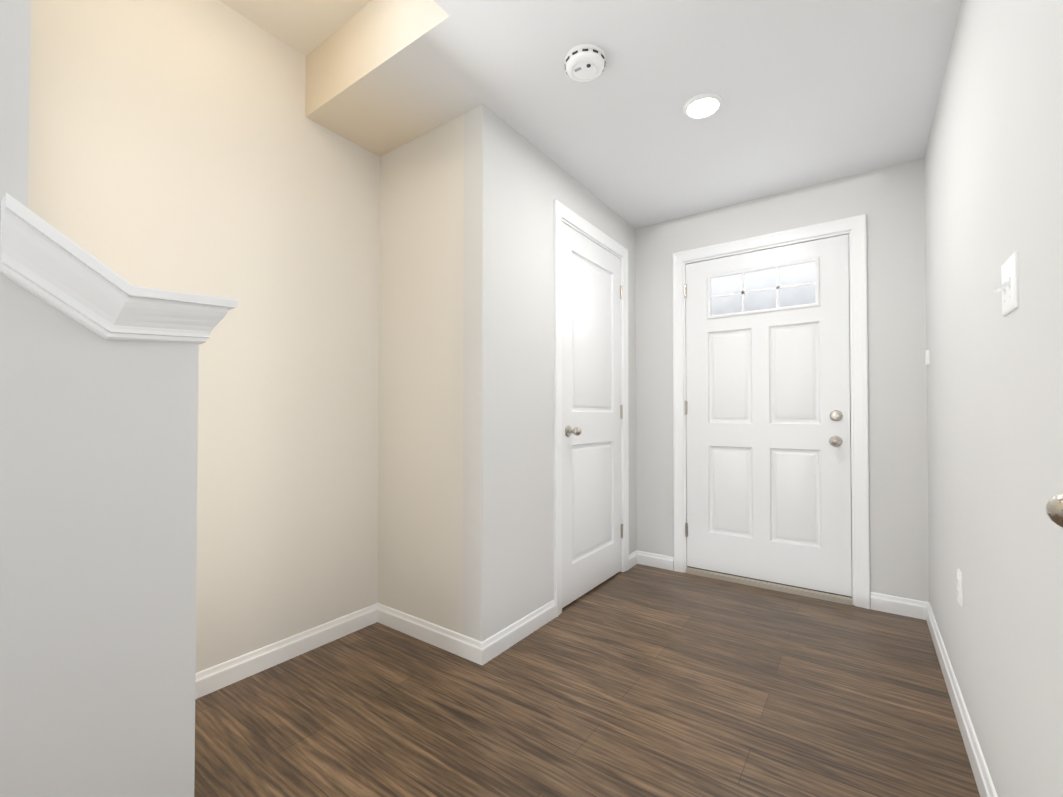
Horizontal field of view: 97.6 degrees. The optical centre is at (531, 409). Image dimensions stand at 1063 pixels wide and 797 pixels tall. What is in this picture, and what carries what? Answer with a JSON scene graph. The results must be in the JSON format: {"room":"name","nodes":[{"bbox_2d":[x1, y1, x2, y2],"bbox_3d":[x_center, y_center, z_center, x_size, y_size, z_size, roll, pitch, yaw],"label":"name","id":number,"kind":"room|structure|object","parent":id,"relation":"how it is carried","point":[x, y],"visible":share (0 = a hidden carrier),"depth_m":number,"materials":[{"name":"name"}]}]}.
{"room":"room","nodes":[
{"label":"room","id":0,"kind":"room"},
{"bbox_2d":[28,0,379,672],"bbox_3d":[-1.621,-0.323,1.423,0.115,2.837,6.026,-1,-1,35],"label":"wall","id":1,"kind":"structure","parent":0,"point":[186,146],"depth_m":1.93,"materials":[{"name":"paint"}]},
{"bbox_2d":[195,604,374,698],"bbox_3d":[-1.096,1.058,2.030,0.014,0.092,1.015,-1,-1,35],"label":"baseboard","id":2,"kind":"structure","parent":1,"relation":"attached to","point":[221,675],"depth_m":2.02,"materials":[{"name":"white wood"}]},
{"bbox_2d":[0,0,635,796],"bbox_3d":[-0.995,-0.328,1.050,0.115,2.837,5.906,-1,-1,35],"label":"wall","id":3,"kind":"structure","parent":0,"point":[98,492],"depth_m":1.08,"materials":[{"name":"grey paint"}]},
{"bbox_2d":[0,193,237,343],"bbox_3d":[-0.961,-0.276,1.096,0.243,0.249,0.396,-1,-1,35],"label":"trim","id":4,"kind":"structure","parent":3,"relation":"attached to","point":[45,261],"depth_m":0.98,"materials":[{"name":"white wood"}]},
{"bbox_2d":[487,599,555,661],"bbox_3d":[-0.041,1.061,2.257,0.014,0.092,0.570,-1,-1,35],"label":"baseboard","id":5,"kind":"structure","parent":3,"relation":"attached to","point":[517,631],"depth_m":2.23,"materials":[{"name":"white wood"}]},
{"bbox_2d":[554,199,628,616],"bbox_3d":[0.355,-0.007,2.923,0.133,2.245,0.946,-1,-1,35],"label":"door frame","id":6,"kind":"structure","parent":3,"relation":"attached to","point":[572,219],"depth_m":2.59,"materials":[{"name":"white wood"}]},
{"bbox_2d":[562,222,622,607],"bbox_3d":[0.414,0.029,2.886,0.120,2.148,0.785,-1,-1,35],"label":"closet door","id":7,"kind":"structure","parent":3,"relation":"in","point":[592,417],"depth_m":2.86,"materials":[{"name":"white wood"}]},
{"bbox_2d":[378,114,463,634],"bbox_3d":[-0.525,-0.310,2.335,0.612,2.837,0.115,-1,-1,35],"label":"wall","id":8,"kind":"structure","parent":0,"point":[420,512],"depth_m":2.27,"materials":[{"name":"paint"}]},
{"bbox_2d":[375,603,486,664],"bbox_3d":[-0.498,1.061,2.218,0.711,0.092,0.014,-1,-1,35],"label":"baseboard","id":9,"kind":"structure","parent":8,"relation":"attached to","point":[471,649],"depth_m":2.18,"materials":[{"name":"white wood"}]},
{"bbox_2d":[194,564,979,796],"bbox_3d":[-0.565,1.117,0.748,2.596,0.060,6.186,-1,-1,35],"label":"floor","id":10,"kind":"structure","parent":0,"point":[638,680],"depth_m":1.70,"materials":[{"name":"brown wood"}]},
{"bbox_2d":[219,0,960,228],"bbox_3d":[-0.579,-1.558,0.770,2.361,0.384,5.906,-1,-1,35],"label":"ceiling","id":11,"kind":"structure","parent":0,"point":[811,92],"depth_m":1.96,"materials":[{"name":"paint"}]},
{"bbox_2d":[564,44,605,81],"bbox_3d":[0.207,-1.329,1.804,0.160,0.047,0.160,-1,-1,35],"label":"smoke detector","id":12,"kind":"object","parent":11,"relation":"attached to","point":[584,62],"visible":1,"depth_m":1.77,"materials":[{"name":"white plastic"}]},
{"bbox_2d":[683,93,722,118],"bbox_3d":[0.761,-1.343,2.070,0.168,0.013,0.168,-1,-1,35],"label":"recessed light","id":13,"kind":"object","parent":11,"relation":"in","point":[703,105],"visible":1,"depth_m":2.05,"materials":[{"name":"white plastic"}]},
{"bbox_2d":[635,158,928,607],"bbox_3d":[1.135,-0.298,3.256,2.476,2.837,0.160,-1,-1,35],"label":"wall","id":14,"kind":"structure","parent":0,"point":[889,201],"depth_m":2.60,"materials":[{"name":"grey paint"}]},
{"bbox_2d":[631,550,673,570],"bbox_3d":[0.868,1.075,3.307,0.277,0.092,0.036,-1,-1,35],"label":"baseboard","id":15,"kind":"structure","parent":14,"relation":"attached to","point":[637,557],"depth_m":3.31,"materials":[{"name":"white wood"}]},
{"bbox_2d":[684,234,851,596],"bbox_3d":[1.430,0.033,2.922,0.940,2.075,0.130,-1,-1,35],"label":"front door","id":16,"kind":"structure","parent":14,"relation":"in","point":[768,433],"depth_m":2.90,"materials":[{"name":"white wood"}]},
{"bbox_2d":[686,566,852,604],"bbox_3d":[1.486,1.094,2.980,0.937,0.046,0.172,-1,-1,35],"label":"front door sill","id":17,"kind":"structure","parent":14,"relation":"attached to","point":[818,594],"depth_m":2.88,"materials":[{"name":"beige wood"}]},
{"bbox_2d":[672,214,869,608],"bbox_3d":[1.483,0.012,2.993,1.102,2.210,0.178,-1,-1,35],"label":"door frame","id":18,"kind":"structure","parent":14,"relation":"attached to","point":[854,227],"depth_m":2.67,"materials":[{"name":"white wood"}]},
{"bbox_2d":[924,0,1062,796],"bbox_3d":[0.443,-0.341,0.049,0.120,2.837,6.186,-1,-1,35],"label":"wall","id":19,"kind":"structure","parent":0,"point":[993,167],"depth_m":1.15,"materials":[{"name":"grey paint"}]},
{"bbox_2d":[925,350,929,364],"bbox_3d":[2.022,-0.264,2.380,0.016,0.075,0.045,-1,-1,35],"label":"sensor","id":20,"kind":"object","parent":19,"relation":"attached to","point":[927,357],"visible":1,"depth_m":2.36,"materials":[{"name":"white plastic"}]},
{"bbox_2d":[919,601,997,796],"bbox_3d":[1.459,1.052,1.572,0.014,0.092,2.178,-1,-1,35],"label":"baseboard","id":21,"kind":"structure","parent":19,"relation":"attached to","point":[986,788],"depth_m":1.59,"materials":[{"name":"white wood"}]},
{"bbox_2d":[957,569,962,606],"bbox_3d":[1.509,0.629,1.643,0.009,0.115,0.070,-1,-1,35],"label":"electrical outlet","id":22,"kind":"object","parent":19,"relation":"attached to","point":[959,587],"visible":1,"depth_m":1.62,"materials":[{"name":"white plastic"}]},
{"bbox_2d":[994,251,1018,316],"bbox_3d":[1.077,-0.281,1.061,0.024,0.122,0.118,-1,-1,35],"label":"light switch","id":23,"kind":"object","parent":19,"relation":"attached to","point":[1009,288],"visible":1,"depth_m":1.04,"materials":[{"name":"white plastic"}]},
{"bbox_2d":[1046,493,1062,526],"bbox_3d":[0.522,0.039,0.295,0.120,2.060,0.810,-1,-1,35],"label":"door knob","id":24,"kind":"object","parent":19,"relation":"in","point":[1054,508],"depth_m":0.60,"materials":[{"name":"silver metal"}]}
]}

